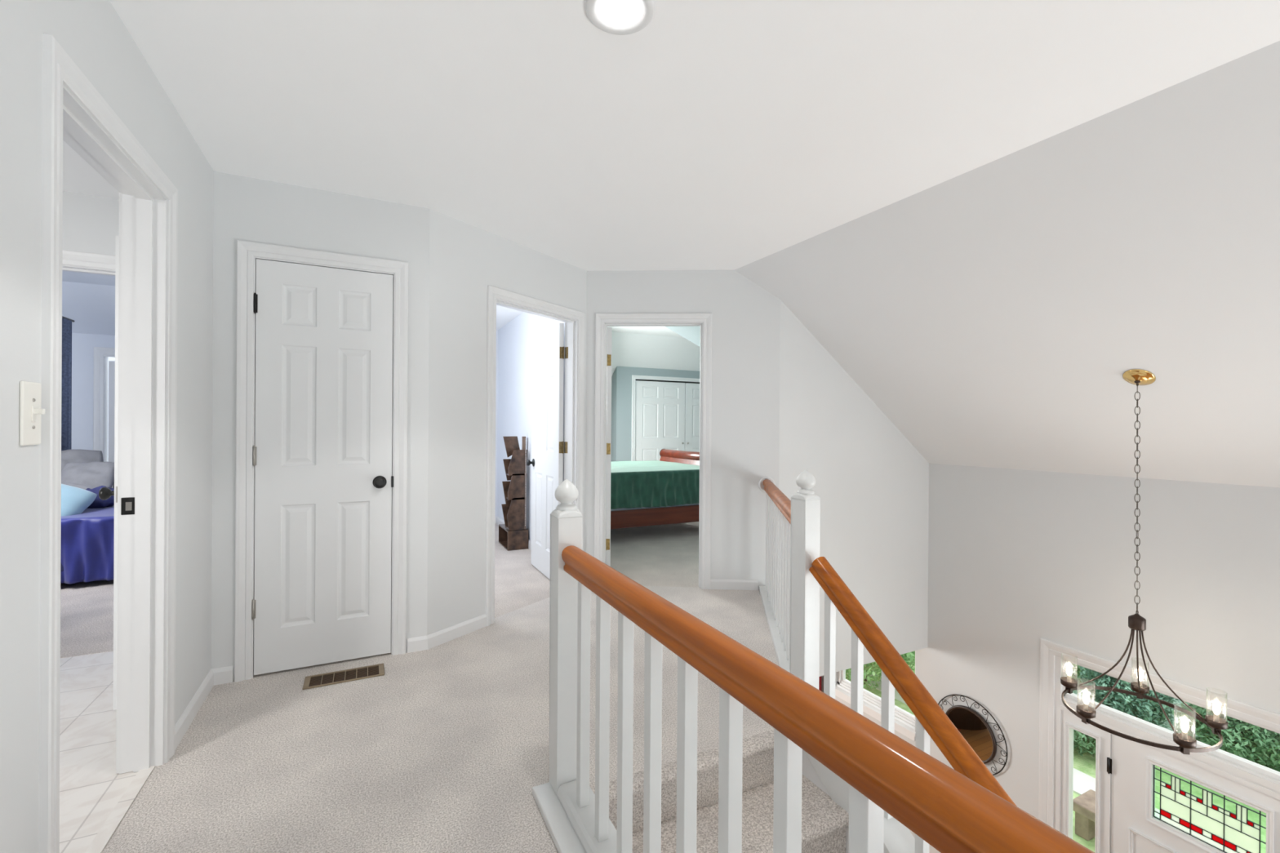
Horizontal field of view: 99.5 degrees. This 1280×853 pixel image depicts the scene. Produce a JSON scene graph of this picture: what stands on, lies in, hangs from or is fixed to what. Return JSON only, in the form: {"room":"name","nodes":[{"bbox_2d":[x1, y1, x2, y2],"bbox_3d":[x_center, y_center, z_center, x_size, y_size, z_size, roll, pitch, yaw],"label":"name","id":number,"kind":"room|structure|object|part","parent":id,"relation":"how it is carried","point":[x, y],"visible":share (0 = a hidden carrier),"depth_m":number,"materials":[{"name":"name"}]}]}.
{"room":"upstairs landing","nodes":[
{"label":"upstairs landing","id":0,"kind":"room"},
{"bbox_2d":[62,271,115,335],"bbox_3d":[-4.246,-1.288,4.856,3.150,0.605,4.700,0,0,-27],"label":"ceiling","id":1,"kind":"structure","parent":0,"point":[88,300],"depth_m":5.99,"materials":[{"name":"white paint"}]},
{"bbox_2d":[62,315,115,462],"bbox_3d":[-4.204,-0.158,4.849,3.170,2.735,5.760,0,0,-27],"label":"wall","id":2,"kind":"structure","parent":0,"point":[82,344],"depth_m":6.28,"materials":[{"name":"paint"}]},
{"bbox_2d":[62,315,75,322],"bbox_3d":[-5.734,-1.086,5.017,0.336,0.021,1.120,0,0,-27],"label":"curtain rod","id":3,"kind":"object","parent":2,"relation":"attached to","point":[71,320],"visible":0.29,"depth_m":5.49,"materials":[{"name":"grey metal"}]},
{"bbox_2d":[61,318,71,450],"bbox_3d":[-5.637,-0.265,5.171,0.085,1.610,0.800,0,0,-27],"label":"curtain","id":4,"kind":"object","parent":3,"relation":"hanging from","point":[66,388],"visible":0.16,"depth_m":5.39,"materials":[{"name":"blue fabric"}]},
{"bbox_2d":[93,346,115,488],"bbox_3d":[-5.607,0.138,6.744,1.745,2.120,0.118,0,0,-27],"label":"door","id":5,"kind":"structure","parent":2,"relation":"in","point":[101,354],"depth_m":6.35,"materials":[{"name":"white paint"}]},
{"bbox_2d":[62,191,119,255],"bbox_3d":[-2.313,-0.146,0.708,1.938,2.750,4.580,0,0,-27],"label":"wall","id":6,"kind":"structure","parent":0,"point":[91,223],"depth_m":2.85,"materials":[{"name":"grey paint"}]},
{"bbox_2d":[62,235,119,710],"bbox_3d":[-2.800,0.156,2.536,0.922,2.133,0.876,0,0,-27],"label":"door frame","id":7,"kind":"structure","parent":6,"relation":"in","point":[72,260],"depth_m":2.33,"materials":[{"name":"white paint"}]},
{"bbox_3d":[-2.968,0.155,2.871,0.922,2.133,0.128,0,0,-27],"label":"frame","id":8,"kind":"part","parent":7,"relation":"part of","materials":[{"name":"white paint"}]},
{"bbox_3d":[-2.309,0.291,2.362,0.066,0.070,0.070,0,0,-27],"label":"knob","id":9,"kind":"part","parent":7,"relation":"part of","materials":[{"name":"black metal"}]},
{"bbox_3d":[-2.239,0.292,2.329,0.022,0.070,0.002,0,0,-26],"label":"latch plate","id":10,"kind":"part","parent":7,"relation":"part of","materials":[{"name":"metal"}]},
{"bbox_2d":[0,0,213,852],"bbox_3d":[-0.720,0.021,-0.176,0.120,2.440,6.330,0,0,-27],"label":"wall","id":11,"kind":"structure","parent":0,"point":[91,33],"depth_m":1.22,"materials":[{"name":"grey paint"}]},
{"bbox_2d":[19,381,44,445],"bbox_3d":[-1.322,-0.028,1.186,0.024,0.138,0.074,0,0,-27],"label":"light switch","id":12,"kind":"object","parent":11,"relation":"attached to","point":[30,411],"visible":1,"depth_m":1.18,"materials":[{"name":"beige plastic"}]},
{"bbox_2d":[38,33,177,852],"bbox_3d":[-1.613,0.170,1.603,0.156,2.124,0.904,0,0,-27],"label":"door frame","id":13,"kind":"structure","parent":11,"relation":"in","point":[74,113],"depth_m":1.92,"materials":[{"name":"white paint"}]},
{"bbox_3d":[-1.818,0.283,1.925,0.038,0.061,0.004,0,0,-27],"label":"strike plate","id":14,"kind":"part","parent":13,"relation":"part of","materials":[{"name":"black metal"}]},
{"bbox_2d":[174,666,233,751],"bbox_3d":[-1.865,1.192,2.324,0.087,0.075,0.603,0,0,-27],"label":"baseboard","id":15,"kind":"structure","parent":11,"relation":"attached to","point":[218,676],"depth_m":2.38,"materials":[{"name":"white paint"}]},
{"bbox_2d":[210,171,429,680],"bbox_3d":[-1.629,0.010,2.841,0.960,2.440,0.120,0,0,-27],"label":"wall","id":16,"kind":"structure","parent":0,"point":[248,209],"depth_m":2.73,"materials":[{"name":"grey paint"}]},
{"bbox_2d":[234,240,408,682],"bbox_3d":[-1.623,0.168,2.810,0.759,2.124,0.182,0,0,-27],"label":"door","id":17,"kind":"structure","parent":16,"relation":"in","point":[321,459],"depth_m":2.77,"materials":[{"name":"white paint"}]},
{"bbox_3d":[-1.377,0.297,2.867,0.068,0.068,0.062,0,0,-27],"label":"knob","id":18,"kind":"part","parent":17,"relation":"part of","materials":[{"name":"black metal"}]},
{"bbox_3d":[-1.334,0.297,2.920,0.012,0.060,0.005,0,0,-27],"label":"latch plate","id":19,"kind":"part","parent":17,"relation":"part of","materials":[{"name":"metal"}]},
{"bbox_2d":[59,521,778,852],"bbox_3d":[-0.059,1.389,3.781,9.700,0.300,12.800,0,0,-27],"label":"floor","id":20,"kind":"structure","parent":0,"point":[446,750],"depth_m":2.16,"materials":[{"name":"beige carpet"}]},
{"bbox_2d":[60,563,63,571],"bbox_3d":[-4.692,0.907,4.828,1.950,0.400,1.770,0,0,-27],"label":"mattress","id":21,"kind":"object","parent":20,"relation":"on","point":[61,566],"visible":0.05,"depth_m":4.03,"materials":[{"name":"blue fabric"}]},
{"bbox_2d":[61,484,97,515],"bbox_3d":[-4.723,0.541,4.146,0.740,0.404,0.390,0,0,-27],"label":"pillow","id":22,"kind":"object","parent":21,"relation":"on","point":[74,500],"visible":0.22,"depth_m":4.29,"materials":[{"name":"blue fabric"}]},
{"bbox_2d":[60,505,114,584],"bbox_3d":[-4.678,0.926,4.803,1.996,0.499,1.868,0,0,-27],"label":"blanket","id":23,"kind":"object","parent":21,"relation":"on","point":[87,538],"visible":0.09,"depth_m":4.08,"materials":[{"name":"blue fabric"}]},
{"bbox_2d":[63,483,97,489],"bbox_3d":[-4.956,0.594,4.610,0.537,0.213,0.309,0,0,-8],"label":"pillow","id":24,"kind":"object","parent":23,"relation":"on","point":[82,486],"visible":0.04,"depth_m":4.67,"materials":[{"name":"grey fabric"}]},
{"bbox_2d":[61,448,103,471],"bbox_3d":[-5.373,0.410,5.157,0.302,0.380,0.384,0,0,44],"label":"pillow","id":25,"kind":"object","parent":23,"relation":"on","point":[77,455],"visible":0.17,"depth_m":5.18,"materials":[{"name":"grey fabric"}]},
{"bbox_2d":[61,462,114,488],"bbox_3d":[-5.064,0.482,4.960,0.409,0.309,0.306,0,0,-27],"label":"pillow","id":26,"kind":"object","parent":23,"relation":"on","point":[91,473],"visible":0.62,"depth_m":4.94,"materials":[{"name":"grey fabric"}]},
{"bbox_2d":[85,485,114,508],"bbox_3d":[-4.625,0.607,4.619,0.326,0.206,0.243,0,0,-1],"label":"pillow","id":27,"kind":"object","parent":23,"relation":"on","point":[98,503],"visible":0.3,"depth_m":4.54,"materials":[{"name":"blue fabric"}]},
{"bbox_2d":[84,765,155,852],"bbox_3d":[-1.603,1.232,1.613,0.041,0.006,0.760,0,0,-27],"label":"threshold","id":28,"kind":"object","parent":20,"relation":"on","point":[115,818],"visible":1,"depth_m":1.72,"materials":[{"name":"stone"}]},
{"bbox_2d":[302,662,384,689],"bbox_3d":[-1.452,1.228,2.669,0.349,0.006,0.138,0,0,-27],"label":"floor vent","id":29,"kind":"object","parent":20,"relation":"in","point":[375,670],"visible":1,"depth_m":2.66,"materials":[{"name":"brown metal"}]},
{"bbox_2d":[498,436,528,551],"bbox_3d":[-1.318,0.665,5.577,0.239,1.129,0.433,0,0,-27],"label":"bookshelf","id":30,"kind":"object","parent":20,"relation":"on","point":[513,534],"visible":1,"depth_m":5.42,"materials":[{"name":"wood"}]},
{"bbox_3d":[-1.165,0.630,5.468,0.016,0.800,0.086,0,0,-27],"label":"stud rail","id":31,"kind":"part","parent":30,"relation":"part of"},
{"bbox_2d":[610,448,699,528],"bbox_3d":[-0.275,0.732,6.505,2.312,1.004,1.626,0,0,-27],"label":"frame","id":32,"kind":"object","parent":20,"relation":"on","point":[624,517],"visible":0.18,"depth_m":5.92,"materials":[{"name":"red wood"}]},
{"bbox_3d":[0.065,0.975,5.815,1.980,0.185,0.030,0,0,-27],"label":"rail","id":33,"kind":"part","parent":32,"relation":"part of","materials":[{"name":"red wood"}]},
{"bbox_3d":[0.680,0.782,6.985,0.167,0.915,1.610,0,0,-27],"label":"footboard","id":34,"kind":"part","parent":32,"relation":"part of","materials":[{"name":"red wood"}]},
{"bbox_3d":[-0.270,0.699,6.508,1.940,0.400,1.460,0,0,-27],"label":"mattress","id":35,"kind":"object","parent":32,"relation":"on","visible":0},
{"bbox_2d":[610,460,699,509],"bbox_3d":[-0.264,0.671,6.491,1.958,0.400,1.604,0,0,-27],"label":"blanket","id":36,"kind":"object","parent":35,"relation":"on","point":[651,483],"visible":0.61,"depth_m":5.88,"materials":[{"name":"green fabric"}]},
{"bbox_2d":[758,476,791,672],"bbox_3d":[0.837,0.814,3.241,0.124,0.865,1.805,0,0,8],"label":"landing railing","id":37,"kind":"object","parent":20,"relation":"on","point":[775,595],"visible":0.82,"depth_m":3.19,"materials":[{"name":"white wood"}]},
{"bbox_3d":[0.837,1.230,3.237,0.110,0.032,1.795,0,0,8],"label":"board","id":38,"kind":"part","parent":37,"relation":"part of","materials":[{"name":"white paint"}]},
{"bbox_3d":[0.843,0.441,3.240,0.063,0.081,1.763,0,0,8],"label":"handrail","id":39,"kind":"part","parent":37,"relation":"part of","materials":[{"name":"orange wood"}]},
{"bbox_2d":[532,479,1094,852],"bbox_3d":[0.427,0.716,0.440,0.165,1.063,3.198,0,0,-27],"label":"railing","id":40,"kind":"object","parent":20,"relation":"on","point":[948,810],"visible":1,"depth_m":1.13,"materials":[{"name":"white paint"}]},
{"bbox_3d":[0.425,1.235,0.437,0.165,0.026,3.190,0,0,-27],"label":"board","id":41,"kind":"part","parent":40,"relation":"part of","materials":[{"name":"white paint"}]},
{"bbox_3d":[-0.252,0.749,1.838,0.090,0.944,0.090,0,0,-27],"label":"newel post","id":42,"kind":"part","parent":40,"relation":"part of","materials":[{"name":"white paint"}]},
{"bbox_3d":[0.455,1.204,0.435,0.097,0.035,3.060,0,0,-27],"label":"shoe rail","id":43,"kind":"part","parent":40,"relation":"part of","materials":[{"name":"white paint"}]},
{"bbox_2d":[426,208,586,635],"bbox_3d":[-0.846,0.014,3.628,0.120,2.440,1.406,0,0,32],"label":"wall","id":44,"kind":"structure","parent":0,"point":[465,259],"depth_m":3.20,"materials":[{"name":"grey paint"}]},
{"bbox_2d":[407,613,486,653],"bbox_3d":[-1.094,1.196,3.138,0.056,0.075,0.512,0,0,38],"label":"baseboard","id":45,"kind":"structure","parent":44,"relation":"attached to","point":[437,638],"depth_m":3.10,"materials":[{"name":"white paint"}]},
{"bbox_2d":[485,284,584,626],"bbox_3d":[-0.721,0.181,4.083,0.579,2.107,1.485,0,0,1],"label":"door","id":46,"kind":"structure","parent":44,"relation":"in","point":[548,446],"depth_m":4.14,"materials":[{"name":"white paint"}]},
{"bbox_3d":[-0.961,0.317,4.743,0.062,0.070,0.070,0,0,-27],"label":"knob","id":47,"kind":"part","parent":46,"relation":"part of","materials":[{"name":"black metal"}]},
{"bbox_2d":[494,311,564,540],"bbox_3d":[-1.800,0.006,5.273,1.510,2.440,3.060,0,0,-27],"label":"wall","id":48,"kind":"structure","parent":0,"point":[513,385],"depth_m":5.99,"materials":[{"name":"grey paint"}]},
{"bbox_2d":[494,515,531,551],"bbox_3d":[-1.805,1.181,5.214,1.460,0.090,2.930,0,0,-27],"label":"baseboard","id":49,"kind":"structure","parent":48,"relation":"attached to","point":[498,521],"depth_m":6.59,"materials":[{"name":"white paint"}]},
{"bbox_2d":[607,326,700,383],"bbox_3d":[0.671,-0.809,7.660,4.940,1.505,6.500,0,0,-27],"label":"ceiling","id":50,"kind":"structure","parent":0,"point":[644,347],"depth_m":9.21,"materials":[{"name":"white paint"}]},
{"bbox_2d":[610,366,700,462],"bbox_3d":[0.638,-0.129,7.664,4.990,2.735,6.470,0,0,-27],"label":"wall","id":51,"kind":"structure","parent":0,"point":[621,378],"depth_m":9.39,"materials":[{"name":"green paint"}]},
{"bbox_2d":[631,374,699,461],"bbox_3d":[0.823,0.173,9.946,2.192,2.126,0.078,0,0,-27],"label":"door","id":52,"kind":"structure","parent":51,"relation":"in","point":[665,415],"depth_m":9.73,"materials":[{"name":"white paint"}]},
{"bbox_2d":[62,0,1279,330],"bbox_3d":[-0.948,-1.234,1.784,5.092,0.060,10.050,0,0,-27],"label":"ceiling","id":53,"kind":"structure","parent":0,"point":[711,135],"depth_m":1.98,"materials":[{"name":"white paint"}]},
{"bbox_2d":[585,0,654,35],"bbox_3d":[-0.057,-1.193,1.552,0.198,0.009,0.198,0,0,-27],"label":"recessed light","id":54,"kind":"object","parent":53,"relation":"in","point":[618,17],"visible":1,"depth_m":1.57,"materials":[{"name":"white paint"}]},
{"bbox_2d":[596,0,643,26],"bbox_3d":[-0.057,-1.194,1.552,0.134,0.002,0.134,0,0,-27],"label":"diffuser","id":55,"kind":"object","parent":54,"relation":"attached to","point":[610,13],"depth_m":1.56,"materials":[{"name":"white plastic"}]},
{"bbox_2d":[585,270,780,590],"bbox_3d":[0.324,0.021,4.216,1.482,2.440,0.120,0,0,3],"label":"wall","id":56,"kind":"structure","parent":0,"point":[746,316],"depth_m":4.14,"materials":[{"name":"grey paint"}]},
{"bbox_2d":[594,313,711,589],"bbox_3d":[0.109,0.186,4.585,0.907,2.107,0.873,0,0,3],"label":"door frame","id":57,"kind":"structure","parent":56,"relation":"in","point":[603,334],"depth_m":4.17,"materials":[{"name":"white paint"}]},
{"bbox_2d":[710,578,758,590],"bbox_3d":[0.718,1.207,4.134,0.363,0.075,0.013,0,0,3],"label":"baseboard","id":58,"kind":"structure","parent":56,"relation":"attached to","point":[733,584],"depth_m":4.13,"materials":[{"name":"white paint"}]},
{"bbox_2d":[666,326,700,346],"bbox_3d":[0.990,-1.092,6.420,1.884,0.798,1.400,0,0,-27],"label":"ceiling","id":59,"kind":"structure","parent":0,"point":[692,334],"depth_m":6.81,"materials":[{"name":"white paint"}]},
{"bbox_2d":[778,299,928,676],"bbox_3d":[1.811,0.403,4.568,1.742,3.185,0.120,0,0,-27],"label":"wall","id":60,"kind":"structure","parent":0,"point":[872,485],"depth_m":4.50,"materials":[{"name":"grey paint"}]},
{"bbox_2d":[734,40,1279,487],"bbox_3d":[3.072,-0.426,1.790,2.108,1.620,6.450,0,0,-27],"label":"ceiling","id":61,"kind":"structure","parent":0,"point":[996,313],"depth_m":2.81,"materials":[{"name":"grey paint"}]},
{"bbox_2d":[1060,368,1228,755],"bbox_3d":[2.686,0.637,2.948,0.679,1.887,0.674,0,0,-27],"label":"chandelier","id":62,"kind":"object","parent":61,"relation":"hanging from","point":[1188,744],"visible":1,"depth_m":2.90,"materials":[{"name":"black metal"}]},
{"bbox_3d":[2.547,1.441,3.215,0.075,0.167,0.075,0,0,-27],"label":"lamp shade","id":63,"kind":"part","parent":62,"relation":"part of","materials":[{"name":"clear glass"}]},
{"bbox_3d":[2.547,1.438,3.215,0.031,0.079,0.030,0,0,-27],"label":"bulb","id":64,"kind":"part","parent":62,"relation":"part of","materials":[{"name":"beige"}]},
{"bbox_3d":[2.377,1.441,2.886,0.075,0.167,0.075,0,0,-27],"label":"lamp shade","id":65,"kind":"part","parent":62,"relation":"part of","materials":[{"name":"clear glass"}]},
{"bbox_3d":[2.377,1.438,2.886,0.031,0.079,0.030,0,0,-27],"label":"bulb","id":66,"kind":"part","parent":62,"relation":"part of","materials":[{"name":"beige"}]},
{"bbox_3d":[2.615,1.323,3.082,0.008,0.465,0.300,0,0,-27],"label":"support rod","id":67,"kind":"part","parent":62,"relation":"part of","materials":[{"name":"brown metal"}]},
{"bbox_3d":[2.525,1.322,2.909,0.299,0.465,0.008,0,0,-9],"label":"support rod","id":68,"kind":"part","parent":62,"relation":"part of","materials":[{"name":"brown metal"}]},
{"bbox_3d":[2.687,0.387,2.928,0.039,1.232,0.024,0,0,-27],"label":"chain","id":69,"kind":"part","parent":62,"relation":"part of","materials":[{"name":"metal"}]},
{"bbox_3d":[2.807,1.324,3.050,0.299,0.465,0.008,0,0,-45],"label":"support rod","id":70,"kind":"part","parent":62,"relation":"part of","materials":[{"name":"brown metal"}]},
{"bbox_3d":[2.913,1.441,3.155,0.031,0.079,0.030,0,0,-27],"label":"bulb","id":71,"kind":"part","parent":62,"relation":"part of","materials":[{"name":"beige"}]},
{"bbox_3d":[2.662,1.323,2.770,0.008,0.465,0.300,0,0,9],"label":"support rod","id":72,"kind":"part","parent":62,"relation":"part of","materials":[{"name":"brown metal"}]},
{"bbox_3d":[2.836,1.324,2.857,0.300,0.465,0.008,0,0,27],"label":"support rod","id":73,"kind":"part","parent":62,"relation":"part of","materials":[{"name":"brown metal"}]},
{"bbox_3d":[2.637,1.443,2.623,0.075,0.167,0.075,0,0,-27],"label":"lamp shade","id":74,"kind":"part","parent":62,"relation":"part of","materials":[{"name":"clear glass"}]},
{"bbox_3d":[2.637,1.440,2.623,0.031,0.079,0.030,0,0,-27],"label":"bulb","id":75,"kind":"part","parent":62,"relation":"part of","materials":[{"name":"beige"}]},
{"bbox_3d":[2.968,1.445,2.789,0.075,0.167,0.075,0,0,-27],"label":"lamp shade","id":76,"kind":"part","parent":62,"relation":"part of","materials":[{"name":"clear glass"}]},
{"bbox_3d":[2.968,1.442,2.789,0.031,0.079,0.030,0,0,-27],"label":"bulb","id":77,"kind":"part","parent":62,"relation":"part of","materials":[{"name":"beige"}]},
{"bbox_2d":[821,462,1279,852],"bbox_3d":[3.219,2.071,3.862,0.160,4.020,10.000,0,0,-27],"label":"wall","id":78,"kind":"structure","parent":0,"point":[1017,558],"depth_m":3.86,"materials":[{"name":"grey paint"}]},
{"bbox_2d":[835,650,915,741],"bbox_3d":[2.368,2.306,5.478,0.150,1.205,1.030,0,0,-27],"label":"window","id":79,"kind":"structure","parent":78,"relation":"in","point":[904,722],"depth_m":5.44,"materials":[{"name":"white plastic"}]},
{"bbox_3d":[2.338,2.867,5.465,0.090,0.083,1.030,0,0,-27],"label":"sill","id":80,"kind":"part","parent":79,"relation":"part of","materials":[{"name":"white plastic"}]},
{"bbox_2d":[937,694,1007,775],"bbox_3d":[2.763,2.582,4.547,0.037,0.612,0.612,0,0,-25],"label":"wall mirror","id":81,"kind":"object","parent":78,"relation":"attached to","point":[972,726],"visible":0.59,"depth_m":4.49,"materials":[{"name":"silver metal"}]},
{"bbox_2d":[1038,638,1279,852],"bbox_3d":[3.458,2.841,3.312,0.198,2.485,1.779,0,0,-27],"label":"door","id":82,"kind":"structure","parent":78,"relation":"in","point":[1126,821],"depth_m":3.58,"materials":[{"name":"white paint"}]},
{"bbox_3d":[3.159,3.077,3.850,0.068,2.008,0.285,0,0,-27],"label":"sidelight panel","id":83,"kind":"part","parent":82,"relation":"part of","materials":[{"name":"white paint"}]},
{"bbox_3d":[3.448,2.389,3.293,0.003,0.213,0.435,0,0,-27],"label":"red glass","id":84,"kind":"part","parent":82,"relation":"part of","materials":[{"name":"glass"}]},
{"bbox_3d":[1.950,1.670,6.132,0.081,0.020,0.400,0,0,-27],"label":"curtain rod","id":85,"kind":"object","parent":78,"relation":"attached to","visible":0},
{"bbox_2d":[818,675,822,690],"bbox_3d":[1.934,2.760,6.129,0.042,2.180,0.320,0,0,-27],"label":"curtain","id":86,"kind":"object","parent":85,"relation":"hanging from","point":[820,677],"visible":0.02,"depth_m":5.99,"materials":[{"name":"red fabric"}]},
{"label":"outside","id":87,"kind":"structure","parent":0,"visible":0},
{"bbox_2d":[846,657,1266,852],"bbox_3d":[26.669,4.447,18.989,55.250,0.200,70.000,0,0,-27],"label":"lawn","id":88,"kind":"structure","parent":87,"point":[1086,764],"depth_m":5.99,"materials":[{"name":"green plant"}]},
{"bbox_2d":[845,650,915,688],"bbox_3d":[3.615,2.904,8.936,2.959,2.654,2.891,0,0,41],"label":"bush","id":89,"kind":"object","parent":88,"relation":"on","point":[868,668],"visible":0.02,"depth_m":8.06,"materials":[{"name":"green plant"}]},
{"bbox_2d":[1071,662,1084,684],"bbox_3d":[6.203,3.595,8.323,1.112,1.309,1.005,0,0,-27],"label":"shrub","id":90,"kind":"object","parent":88,"relation":"on","point":[1076,670],"visible":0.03,"depth_m":7.92,"materials":[{"name":"green plant"}]},
{"bbox_2d":[1072,789,1095,840],"bbox_3d":[4.904,4.045,5.164,0.400,0.349,1.200,0,0,-27],"label":"stone ledge","id":91,"kind":"object","parent":88,"relation":"on","point":[1084,805],"visible":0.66,"depth_m":5.55,"materials":[{"name":"stone"}]},
{"bbox_2d":[1073,702,1097,756],"bbox_3d":[5.774,3.892,7.102,0.867,0.718,1.316,0,0,-30],"label":"bush","id":92,"kind":"object","parent":88,"relation":"on","point":[1082,741],"visible":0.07,"depth_m":6.84,"materials":[{"name":"green plant"}]},
{"bbox_2d":[1079,666,1178,728],"bbox_3d":[6.583,3.562,7.347,1.078,1.384,1.015,0,0,-10],"label":"shrub","id":93,"kind":"object","parent":88,"relation":"on","point":[1150,711],"visible":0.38,"depth_m":7.04,"materials":[{"name":"green plant"}]},
{"bbox_2d":[1072,666,1227,737],"bbox_3d":[15.600,2.080,13.427,20.050,4.399,50.000,0,0,-27],"label":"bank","id":94,"kind":"object","parent":88,"relation":"on","point":[1176,725],"visible":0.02,"depth_m":7.61,"materials":[{"name":"green plant"}]},
{"bbox_2d":[1172,702,1279,772],"bbox_3d":[7.125,3.568,6.457,1.138,1.382,1.096,0,0,0],"label":"shrub","id":95,"kind":"object","parent":88,"relation":"on","point":[1255,744],"visible":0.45,"depth_m":6.14,"materials":[{"name":"green plant"}]},
{"bbox_3d":[0.277,4.113,2.956,6.190,0.100,11.000,0,0,-27],"label":"floor","id":96,"kind":"structure","parent":0,"visible":0},
{"bbox_2d":[590,729,915,852],"bbox_3d":[1.087,2.754,0.469,1.076,3.004,3.640,0,0,-27],"label":"staircase","id":97,"kind":"structure","parent":96,"relation":"on","point":[824,794],"depth_m":1.99,"materials":[{"name":"beige carpet"}]},
{"bbox_2d":[790,469,1016,852],"bbox_3d":[1.319,1.467,1.087,0.090,2.554,2.846,0,0,-27],"label":"stair railing","id":98,"kind":"object","parent":97,"relation":"on","point":[809,571],"visible":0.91,"depth_m":2.10,"materials":[{"name":"white paint"}]},
{"bbox_3d":[0.705,0.860,2.318,0.090,1.154,0.090,0,0,-27],"label":"newel post","id":99,"kind":"part","parent":98,"relation":"part of","materials":[{"name":"white paint"}]},
{"bbox_3d":[1.339,1.591,1.048,0.063,2.097,2.757,0,0,-27],"label":"handrail","id":100,"kind":"part","parent":98,"relation":"part of","materials":[{"name":"orange wood"}]},
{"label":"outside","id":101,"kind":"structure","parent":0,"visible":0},
{"bbox_2d":[846,669,1246,852],"bbox_3d":[3.765,4.186,6.384,3.060,0.050,20.000,0,0,-27],"label":"driveway","id":102,"kind":"structure","parent":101,"point":[1082,782],"depth_m":6.31,"materials":[{"name":"concrete"}]}
]}

